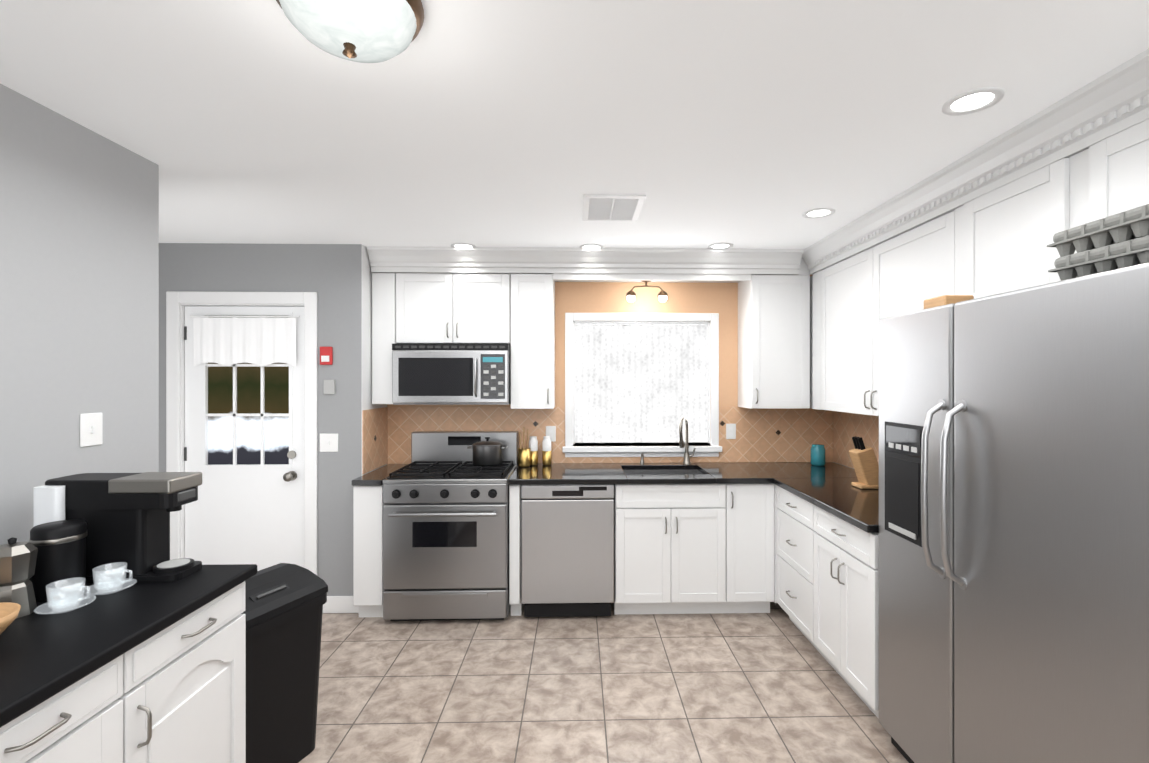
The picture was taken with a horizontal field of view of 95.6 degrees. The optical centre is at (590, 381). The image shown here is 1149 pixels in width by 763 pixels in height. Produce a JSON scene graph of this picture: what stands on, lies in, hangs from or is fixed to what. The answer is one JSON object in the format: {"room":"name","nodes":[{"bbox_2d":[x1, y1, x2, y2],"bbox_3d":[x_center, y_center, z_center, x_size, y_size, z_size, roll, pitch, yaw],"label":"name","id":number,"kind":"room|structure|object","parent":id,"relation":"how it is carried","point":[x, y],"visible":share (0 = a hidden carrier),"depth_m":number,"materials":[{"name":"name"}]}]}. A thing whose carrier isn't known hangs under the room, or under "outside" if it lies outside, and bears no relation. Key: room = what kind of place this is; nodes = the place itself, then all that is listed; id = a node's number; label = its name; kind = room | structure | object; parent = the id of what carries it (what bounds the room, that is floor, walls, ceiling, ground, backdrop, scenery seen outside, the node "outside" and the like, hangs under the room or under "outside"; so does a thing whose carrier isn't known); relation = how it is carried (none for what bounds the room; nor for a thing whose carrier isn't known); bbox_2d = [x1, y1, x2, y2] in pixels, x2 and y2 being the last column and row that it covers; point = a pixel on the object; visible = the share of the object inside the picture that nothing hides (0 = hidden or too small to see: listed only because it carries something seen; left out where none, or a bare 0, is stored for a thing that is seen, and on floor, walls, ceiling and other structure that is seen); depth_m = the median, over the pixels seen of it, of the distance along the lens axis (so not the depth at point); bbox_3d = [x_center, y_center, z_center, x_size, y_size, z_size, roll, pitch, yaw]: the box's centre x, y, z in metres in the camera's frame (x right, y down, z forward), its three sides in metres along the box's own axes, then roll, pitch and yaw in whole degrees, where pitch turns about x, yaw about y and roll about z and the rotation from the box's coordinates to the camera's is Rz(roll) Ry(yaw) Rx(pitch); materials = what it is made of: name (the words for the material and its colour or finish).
{"room":"kitchen","nodes":[
{"label":"kitchen","id":0,"kind":"room"},
{"bbox_2d":[0,84,158,544],"bbox_3d":[-1.821,0.311,-0.030,0.120,2.440,4.436,0,0,-1],"label":"wall","id":1,"kind":"structure","parent":0,"point":[79,269],"depth_m":1.79,"materials":[{"name":"grey paint"}]},
{"bbox_2d":[80,413,102,446],"bbox_3d":[-1.801,0.174,1.883,0.014,0.118,0.085,0,0,-1],"label":"switch plate","id":2,"kind":"object","parent":1,"relation":"attached to","point":[91,429],"visible":1,"depth_m":1.88,"materials":[{"name":"white plastic"}]},
{"bbox_2d":[159,243,361,595],"bbox_3d":[-2.413,0.310,3.482,1.784,2.440,0.100,0,0,-1],"label":"wall","id":3,"kind":"structure","parent":0,"point":[330,275],"depth_m":3.45,"materials":[{"name":"grey paint"}]},
{"bbox_2d":[166,291,316,574],"bbox_3d":[-2.294,0.470,3.476,0.972,2.120,0.118,0,0,-1],"label":"door frame","id":4,"kind":"structure","parent":3,"relation":"attached to","point":[177,302],"depth_m":3.43,"materials":[{"name":"white wood"}]},
{"bbox_2d":[184,306,303,570],"bbox_3d":[-2.295,0.511,3.446,0.793,2.021,0.114,0,0,-1],"label":"door leaf","id":5,"kind":"structure","parent":3,"relation":"in","point":[244,441],"depth_m":3.46,"materials":[{"name":"white wood"}]},
{"bbox_2d":[190,315,299,365],"bbox_3d":[-2.279,-0.266,3.430,0.705,0.336,0.016,0,0,-1],"label":"curtain valance","id":6,"kind":"object","parent":5,"relation":"attached to","point":[261,340],"visible":1,"depth_m":3.43,"materials":[{"name":"fabric"}]},
{"bbox_2d":[320,347,332,364],"bbox_3d":[-1.747,-0.170,3.437,0.080,0.120,0.024,0,0,-1],"label":"alarm pull station","id":7,"kind":"object","parent":3,"relation":"attached to","point":[326,355],"visible":1,"depth_m":3.43,"materials":[{"name":"red plastic"}]},
{"bbox_2d":[320,434,337,451],"bbox_3d":[-1.732,0.405,3.442,0.120,0.120,0.014,0,0,-1],"label":"light switch","id":8,"kind":"object","parent":3,"relation":"attached to","point":[328,442],"visible":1,"depth_m":3.44,"materials":[{"name":"white plastic"}]},
{"bbox_2d":[324,380,335,393],"bbox_3d":[-1.724,0.036,3.439,0.070,0.095,0.020,0,0,-1],"label":"thermostat","id":9,"kind":"object","parent":3,"relation":"attached to","point":[329,386],"visible":1,"depth_m":3.43,"materials":[{"name":"grey plastic"}]},
{"bbox_2d":[323,596,358,612],"bbox_3d":[-2.411,1.475,3.426,1.786,0.110,0.014,0,0,-1],"label":"baseboard","id":10,"kind":"structure","parent":3,"relation":"attached to","point":[338,604],"depth_m":3.44,"materials":[{"name":"white wood"}]},
{"bbox_2d":[362,245,387,475],"bbox_3d":[-1.568,0.310,3.682,0.108,2.440,0.456,0,0,-1],"label":"wall","id":11,"kind":"structure","parent":0,"point":[374,436],"depth_m":3.56,"materials":[{"name":"white paint"}]},
{"bbox_2d":[0,0,1148,248],"bbox_3d":[-0.601,-0.939,0.907,5.280,0.060,6.250,0,0,-1],"label":"ceiling","id":12,"kind":"structure","parent":0,"point":[742,124],"depth_m":1.72,"materials":[{"name":"paint"}]},
{"bbox_2d":[276,0,423,62],"bbox_3d":[-0.569,-0.836,1.228,0.336,0.147,0.336,0,0,-1],"label":"dome ceiling light","id":13,"kind":"object","parent":12,"relation":"attached to","point":[369,31],"visible":1,"depth_m":1.20,"materials":[{"name":"white glass"}]},
{"bbox_2d":[451,243,475,247],"bbox_3d":[-0.855,-0.907,3.497,0.164,0.006,0.164,0,0,-1],"label":"recessed light","id":14,"kind":"object","parent":12,"relation":"in","point":[454,245],"visible":0.65,"depth_m":3.47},
{"bbox_2d":[579,244,603,248],"bbox_3d":[0.006,-0.907,3.518,0.164,0.006,0.164,0,0,-1],"label":"recessed light","id":15,"kind":"object","parent":12,"relation":"in","point":[583,246],"visible":0.69,"depth_m":3.50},
{"bbox_2d":[582,194,645,221],"bbox_3d":[0.112,-0.905,2.730,0.308,0.009,0.400,0,0,-1],"label":"ceiling vent","id":16,"kind":"object","parent":12,"relation":"in","point":[605,207],"visible":0.96,"depth_m":2.70,"materials":[{"name":"grey plastic"}]},
{"bbox_2d":[708,242,732,248],"bbox_3d":[0.870,-0.907,3.490,0.164,0.006,0.164,0,0,-1],"label":"recessed light","id":17,"kind":"object","parent":12,"relation":"in","point":[723,245],"visible":1,"depth_m":3.48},
{"bbox_2d":[802,208,834,218],"bbox_3d":[1.229,-0.907,2.806,0.164,0.006,0.164,0,0,-1],"label":"recessed light","id":18,"kind":"object","parent":12,"relation":"in","point":[817,213],"visible":0.98,"depth_m":2.80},
{"bbox_2d":[942,87,1003,115],"bbox_3d":[1.237,-0.906,1.688,0.164,0.006,0.164,0,0,-1],"label":"recessed light","id":19,"kind":"object","parent":12,"relation":"in","point":[972,101],"visible":1,"depth_m":1.69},
{"bbox_2d":[298,602,908,762],"bbox_3d":[-0.601,1.561,0.908,5.280,0.060,6.250,0,0,-1],"label":"floor","id":20,"kind":"structure","parent":0,"point":[772,686],"depth_m":2.55,"materials":[{"name":"tile"}]},
{"bbox_2d":[0,635,155,762],"bbox_3d":[-1.461,1.093,1.056,0.644,0.876,0.556,0,0,-1],"label":"base cabinet","id":21,"kind":"object","parent":20,"relation":"on","point":[108,715],"depth_m":1.21,"materials":[{"name":"white wood"}]},
{"bbox_2d":[156,581,245,762],"bbox_3d":[-1.472,1.093,1.475,0.644,0.876,0.533,0,0,-1],"label":"base cabinet","id":22,"kind":"object","parent":20,"relation":"on","point":[175,692],"depth_m":1.56,"materials":[{"name":"white wood"}]},
{"bbox_2d":[0,564,256,727],"bbox_3d":[-1.435,0.592,0.552,0.673,0.125,2.420,0,0,-1],"label":"countertop","id":23,"kind":"structure","parent":22,"relation":"on","point":[44,657],"depth_m":1.30,"materials":[{"name":"black stone"}]},
{"bbox_2d":[0,602,20,634],"bbox_3d":[-1.448,0.583,1.202,0.180,0.070,0.180,0,0,-1],"label":"bowl","id":24,"kind":"object","parent":23,"relation":"on","point":[9,612],"visible":1,"depth_m":1.26,"materials":[{"name":"wood"}]},
{"bbox_2d":[0,537,37,618],"bbox_3d":[-1.552,0.515,1.379,0.134,0.205,0.094,0,0,-1],"label":"moka pot","id":25,"kind":"object","parent":23,"relation":"on","point":[17,565],"visible":0.92,"depth_m":1.37,"materials":[{"name":"silver metal"}]},
{"bbox_2d":[29,519,86,601],"bbox_3d":[-1.546,0.515,1.514,0.119,0.205,0.119,0,0,-1],"label":"canister","id":26,"kind":"object","parent":23,"relation":"on","point":[61,547],"visible":0.81,"depth_m":1.48,"materials":[{"name":"black plastic"}]},
{"bbox_2d":[34,577,95,613],"bbox_3d":[-1.422,0.582,1.412,0.123,0.072,0.120,0,0,-1],"label":"glass cup","id":27,"kind":"object","parent":23,"relation":"on","point":[60,608],"visible":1,"depth_m":1.41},
{"bbox_2d":[84,562,136,594],"bbox_3d":[-1.415,0.581,1.534,0.123,0.072,0.120,0,0,-1],"label":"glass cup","id":28,"kind":"object","parent":23,"relation":"on","point":[114,588],"visible":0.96,"depth_m":1.53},
{"bbox_2d":[33,472,201,582],"bbox_3d":[-1.482,0.459,1.648,0.405,0.316,0.176,0,0,-1],"label":"coffee maker","id":29,"kind":"object","parent":23,"relation":"on","point":[125,517],"visible":0.83,"depth_m":1.60,"materials":[{"name":"black plastic"}]},
{"bbox_2d":[241,563,327,762],"bbox_3d":[-1.315,1.159,2.055,0.290,0.742,0.452,0,0,21],"label":"trash can","id":30,"kind":"object","parent":20,"relation":"on","point":[284,603],"visible":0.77,"depth_m":2.03,"materials":[{"name":"black plastic"}]},
{"bbox_2d":[353,485,383,616],"bbox_3d":[-1.417,1.092,3.599,0.188,0.876,0.612,0,0,-1],"label":"base cabinet","id":31,"kind":"object","parent":20,"relation":"on","point":[368,503],"depth_m":3.29,"materials":[{"name":"white wood"}]},
{"bbox_2d":[352,464,409,485],"bbox_3d":[-1.413,0.636,3.584,0.188,0.035,0.641,0,0,-1],"label":"countertop","id":32,"kind":"structure","parent":31,"relation":"on","point":[374,478],"depth_m":3.39,"materials":[{"name":"black stone"}]},
{"bbox_2d":[382,431,518,620],"bbox_3d":[-0.924,0.952,3.561,0.781,1.155,0.705,0,0,-1],"label":"range","id":33,"kind":"object","parent":20,"relation":"on","point":[446,528],"visible":0.98,"depth_m":3.27,"materials":[{"name":"silver metal"}]},
{"bbox_2d":[467,437,507,465],"bbox_3d":[-0.732,0.489,3.695,0.279,0.189,0.216,0,0,-1],"label":"pot","id":34,"kind":"object","parent":33,"relation":"on","point":[487,452],"visible":1,"depth_m":3.61,"materials":[{"name":"silver metal"}]},
{"bbox_2d":[521,484,613,616],"bbox_3d":[-0.153,1.091,3.620,0.598,0.867,0.610,0,0,-1],"label":"dishwasher","id":35,"kind":"object","parent":20,"relation":"on","point":[567,550],"visible":0.94,"depth_m":3.32,"materials":[{"name":"silver metal"}]},
{"bbox_2d":[693,484,764,612],"bbox_3d":[1.007,1.092,3.660,0.403,0.876,0.612,0,0,-1],"label":"base cabinet","id":36,"kind":"object","parent":20,"relation":"on","point":[729,519],"depth_m":3.35,"materials":[{"name":"white wood"}]},
{"bbox_2d":[508,415,855,484],"bbox_3d":[0.666,0.546,3.634,2.394,0.592,0.645,0,0,-1],"label":"countertop","id":37,"kind":"structure","parent":36,"relation":"on","point":[686,472],"depth_m":3.57,"materials":[{"name":"black stone"}]},
{"bbox_2d":[518,427,530,466],"bbox_3d":[-0.482,0.471,3.787,0.090,0.290,0.089,0,0,-1],"label":"utensil crock","id":38,"kind":"object","parent":37,"relation":"on","point":[524,456],"visible":1,"depth_m":3.75,"materials":[{"name":"gold metal"}]},
{"bbox_2d":[529,436,537,465],"bbox_3d":[-0.424,0.511,3.848,0.068,0.212,0.068,0,0,-1],"label":"jar","id":39,"kind":"object","parent":37,"relation":"on","point":[533,443],"visible":0.96,"depth_m":3.82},
{"bbox_2d":[542,436,551,464],"bbox_3d":[-0.324,0.511,3.856,0.068,0.212,0.068,0,0,-1],"label":"jar","id":40,"kind":"object","parent":37,"relation":"on","point":[546,452],"visible":1,"depth_m":3.83,"materials":[{"name":"gold metal"}]},
{"bbox_2d":[811,444,824,465],"bbox_3d":[1.677,0.541,3.841,0.100,0.152,0.100,0,0,-1],"label":"jar","id":41,"kind":"object","parent":37,"relation":"on","point":[817,454],"visible":1,"depth_m":3.80,"materials":[{"name":"ceramic"}]},
{"bbox_2d":[765,484,816,648],"bbox_3d":[1.508,1.093,3.082,0.741,0.876,0.608,0,0,-1],"label":"base cabinet","id":42,"kind":"object","parent":20,"relation":"on","point":[811,569],"depth_m":3.12,"materials":[{"name":"white wood"}]},
{"bbox_2d":[768,475,878,532],"bbox_3d":[1.519,0.636,2.791,0.731,0.035,1.080,0,0,-1],"label":"countertop","id":43,"kind":"structure","parent":42,"relation":"on","point":[829,487],"depth_m":2.82,"materials":[{"name":"black stone"}]},
{"bbox_2d":[849,436,878,488],"bbox_3d":[1.608,0.469,3.038,0.159,0.294,0.110,0,0,-1],"label":"knife block","id":44,"kind":"object","parent":43,"relation":"on","point":[864,461],"visible":0.85,"depth_m":2.99,"materials":[{"name":"brown wood"}]},
{"bbox_2d":[817,507,878,718],"bbox_3d":[1.554,1.093,2.543,0.676,0.876,0.588,0,0,-1],"label":"base cabinet","id":45,"kind":"object","parent":20,"relation":"on","point":[847,555],"depth_m":2.46,"materials":[{"name":"white wood"}]},
{"bbox_2d":[879,263,1148,762],"bbox_3d":[1.531,0.631,1.688,0.739,1.800,1.090,0,0,-1],"label":"refrigerator","id":46,"kind":"object","parent":20,"relation":"on","point":[1014,526],"visible":1,"depth_m":1.51,"materials":[{"name":"silver metal"}]},
{"bbox_2d":[924,295,973,308],"bbox_3d":[1.339,-0.293,1.951,0.110,0.043,0.120,0,0,-1],"label":"box","id":47,"kind":"object","parent":46,"relation":"on","point":[940,301],"visible":0.52,"depth_m":1.89,"materials":[{"name":"beige wood"}]},
{"bbox_2d":[1047,204,1148,280],"bbox_3d":[1.412,-0.345,1.321,0.254,0.146,0.332,0,0,-1],"label":"cartons","id":48,"kind":"object","parent":46,"relation":"on","point":[1115,241],"visible":0.73,"depth_m":1.32},
{"bbox_2d":[387,275,832,464],"bbox_3d":[0.167,0.310,3.999,3.592,2.440,0.108,0,0,-1],"label":"wall","id":49,"kind":"structure","parent":0,"point":[775,435],"depth_m":3.96,"materials":[{"name":"orange paint"}]},
{"bbox_2d":[546,426,555,441],"bbox_3d":[-0.301,0.395,3.931,0.075,0.118,0.008,0,0,-1],"label":"electrical outlet plate","id":50,"kind":"object","parent":49,"relation":"attached to","point":[551,431],"visible":0.79,"depth_m":3.93,"materials":[{"name":"white plastic"}]},
{"bbox_2d":[372,273,809,408],"bbox_3d":[0.015,-0.279,3.770,3.059,0.942,0.348,0,0,-1],"label":"upper cabinet","id":51,"kind":"object","parent":49,"relation":"attached to","point":[516,312],"visible":0.98,"depth_m":3.62,"materials":[{"name":"white wood"}]},
{"bbox_2d":[392,344,510,404],"bbox_3d":[-0.956,-0.049,3.699,0.782,0.414,0.435,0,0,-1],"label":"microwave","id":52,"kind":"object","parent":51,"relation":"attached to","point":[451,374],"visible":1,"depth_m":3.52,"materials":[{"name":"silver metal"}]},
{"bbox_2d":[367,246,809,282],"bbox_3d":[0.017,-0.810,3.743,3.063,0.199,0.402,0,0,-1],"label":"crown molding","id":53,"kind":"structure","parent":51,"relation":"attached to","point":[685,265],"depth_m":3.60,"materials":[{"name":"white wood"}]},
{"bbox_2d":[562,313,721,456],"bbox_3d":[0.389,0.026,3.986,1.207,1.090,0.145,0,0,-1],"label":"window","id":54,"kind":"structure","parent":49,"relation":"in","point":[705,449],"depth_m":3.94,"materials":[{"name":"wood"}]},
{"bbox_2d":[575,323,707,442],"bbox_3d":[0.389,0.012,3.986,1.021,0.910,0.017,0,0,-1],"label":"window curtain","id":55,"kind":"object","parent":54,"relation":"hanging from","point":[644,383],"visible":0.92,"depth_m":3.99,"materials":[{"name":"white fabric"}]},
{"bbox_2d":[726,424,735,438],"bbox_3d":[1.069,0.380,3.965,0.075,0.118,0.008,0,0,-1],"label":"electrical outlet plate","id":56,"kind":"object","parent":49,"relation":"attached to","point":[730,431],"visible":1,"depth_m":3.96,"materials":[{"name":"white plastic"}]},
{"bbox_2d":[626,280,667,301],"bbox_3d":[0.408,-0.664,3.800,0.304,0.179,0.116,0,0,-1],"label":"wall lamp","id":57,"kind":"object","parent":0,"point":[631,295],"visible":0.94,"depth_m":3.76,"materials":[{"name":"white glass"}]},
{"bbox_2d":[833,411,878,468],"bbox_3d":[1.985,0.311,0.972,0.108,2.440,6.250,0,0,-1],"label":"wall","id":58,"kind":"structure","parent":0,"point":[847,427],"depth_m":3.73,"materials":[{"name":"brown tile"}]},
{"bbox_2d":[810,272,817,409],"bbox_3d":[1.712,-0.279,3.554,0.316,0.942,0.182,0,0,-1],"label":"upper cabinet","id":59,"kind":"object","parent":58,"relation":"attached to","point":[813,279],"depth_m":3.61,"materials":[{"name":"white wood"}]},
{"bbox_2d":[802,48,1148,274],"bbox_3d":[1.705,-0.831,2.115,0.402,0.156,3.150,0,0,-1],"label":"crown molding","id":60,"kind":"structure","parent":59,"relation":"attached to","point":[1114,101],"depth_m":1.92,"materials":[{"name":"white wood"}]},
{"bbox_2d":[818,252,861,413],"bbox_3d":[1.721,-0.279,3.181,0.316,0.942,0.676,0,0,-1],"label":"upper cabinet","id":61,"kind":"object","parent":58,"relation":"attached to","point":[840,284],"depth_m":3.25,"materials":[{"name":"white wood"}]},
{"bbox_2d":[862,214,945,415],"bbox_3d":[1.735,-0.279,2.615,0.316,0.942,0.688,0,0,-1],"label":"upper cabinet","id":62,"kind":"object","parent":58,"relation":"attached to","point":[901,272],"depth_m":2.70,"materials":[{"name":"white wood"}]},
{"bbox_2d":[946,119,1148,298],"bbox_3d":[1.748,-0.527,1.706,0.336,0.445,1.130,0,0,-1],"label":"upper cabinet","id":63,"kind":"object","parent":58,"relation":"attached to","point":[997,241],"depth_m":1.84,"materials":[{"name":"white wood"}]}
]}

